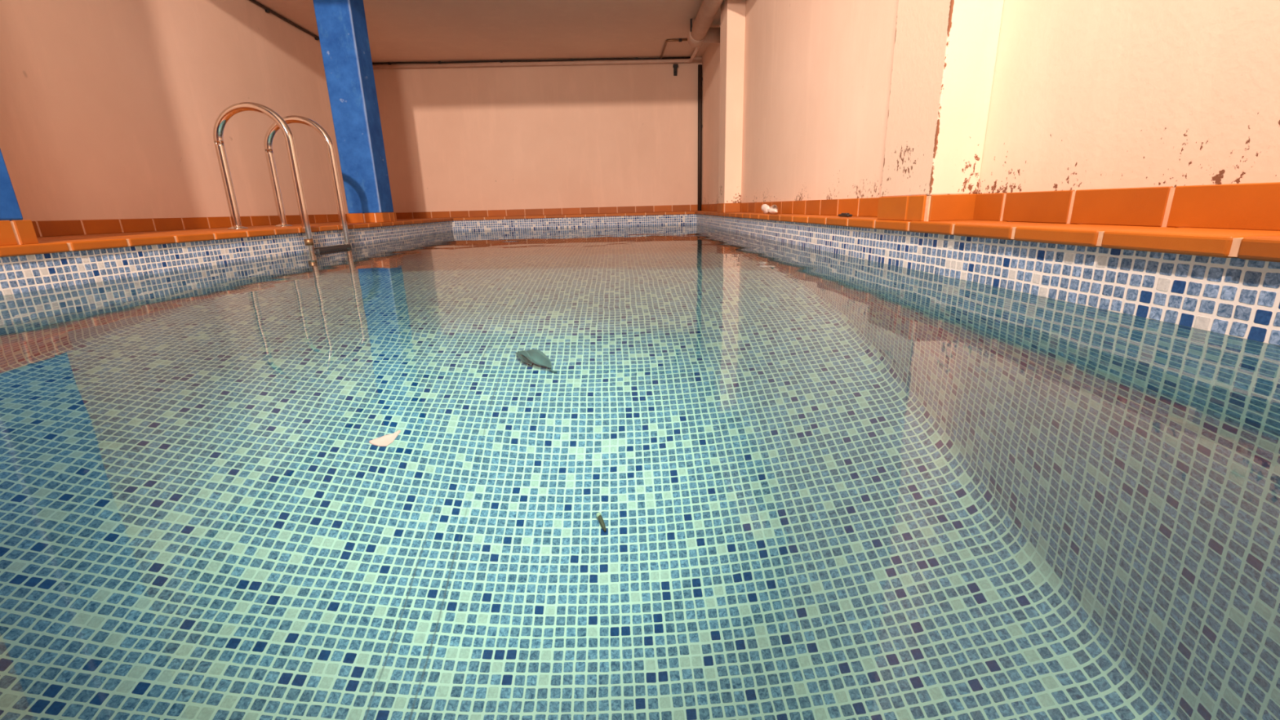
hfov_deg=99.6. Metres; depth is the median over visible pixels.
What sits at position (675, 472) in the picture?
pool water
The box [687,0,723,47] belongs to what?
drain pipe
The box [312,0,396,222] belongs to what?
column
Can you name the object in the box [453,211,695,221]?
trim
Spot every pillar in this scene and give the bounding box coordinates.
[717,0,746,212]
[876,0,1004,221]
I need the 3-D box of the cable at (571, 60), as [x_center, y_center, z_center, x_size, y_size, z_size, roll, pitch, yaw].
[-1.369,-3.697,6.682,4.000,0.025,0.030,-2,16,-2]
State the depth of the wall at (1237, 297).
1.54 m
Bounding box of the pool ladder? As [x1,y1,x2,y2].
[213,102,351,253]
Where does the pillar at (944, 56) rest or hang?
on the trim at (1243, 244)
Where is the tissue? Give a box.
[761,204,778,213]
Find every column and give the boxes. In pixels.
[0,148,38,245]
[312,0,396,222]
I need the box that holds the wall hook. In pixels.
[672,63,678,75]
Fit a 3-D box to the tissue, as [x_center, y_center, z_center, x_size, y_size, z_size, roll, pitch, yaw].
[0.887,-1.017,3.642,0.068,0.064,0.422,-1,16,1]
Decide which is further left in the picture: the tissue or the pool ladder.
the pool ladder
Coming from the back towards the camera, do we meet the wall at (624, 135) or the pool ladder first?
the wall at (624, 135)
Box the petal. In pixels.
[368,430,400,446]
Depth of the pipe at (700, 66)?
6.95 m
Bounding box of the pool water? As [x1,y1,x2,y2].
[0,224,1279,719]
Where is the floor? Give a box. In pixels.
[36,210,688,247]
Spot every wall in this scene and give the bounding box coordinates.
[0,0,349,221]
[0,213,1279,346]
[372,57,702,213]
[701,0,1279,224]
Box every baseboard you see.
[31,213,347,236]
[395,204,697,218]
[701,182,1279,231]
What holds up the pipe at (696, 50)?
attached to the wall at (624, 135)
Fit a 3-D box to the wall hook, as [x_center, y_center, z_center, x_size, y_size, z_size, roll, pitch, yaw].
[0.444,-3.631,6.768,0.060,0.125,0.050,-2,16,-2]
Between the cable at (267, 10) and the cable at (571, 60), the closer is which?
the cable at (267, 10)
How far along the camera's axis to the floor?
3.10 m
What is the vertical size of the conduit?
0.028 m
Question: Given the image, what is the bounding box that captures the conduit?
[660,38,687,58]
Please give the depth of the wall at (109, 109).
3.58 m
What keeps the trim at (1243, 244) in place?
attached to the wall at (1086, 94)
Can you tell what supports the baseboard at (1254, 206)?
attached to the wall at (1086, 94)
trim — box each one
[0,217,460,257]
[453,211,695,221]
[688,210,1279,262]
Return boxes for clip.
[838,213,852,217]
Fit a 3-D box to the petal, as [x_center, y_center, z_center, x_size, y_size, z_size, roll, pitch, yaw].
[-0.261,0.080,0.551,0.025,0.003,0.039,-2,16,-2]
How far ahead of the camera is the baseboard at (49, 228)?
3.52 m
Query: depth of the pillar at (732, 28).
4.73 m
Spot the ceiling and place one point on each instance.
(398, 30)
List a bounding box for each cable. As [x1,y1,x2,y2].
[249,0,319,40]
[372,57,690,64]
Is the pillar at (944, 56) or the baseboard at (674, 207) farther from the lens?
the baseboard at (674, 207)
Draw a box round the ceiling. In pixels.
[255,0,720,62]
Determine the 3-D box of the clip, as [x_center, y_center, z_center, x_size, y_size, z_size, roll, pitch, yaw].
[0.940,-0.665,2.478,0.025,0.016,0.110,-2,16,-2]
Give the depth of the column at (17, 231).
1.81 m
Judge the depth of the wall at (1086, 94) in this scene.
1.40 m
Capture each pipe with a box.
[372,43,702,69]
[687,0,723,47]
[697,64,702,210]

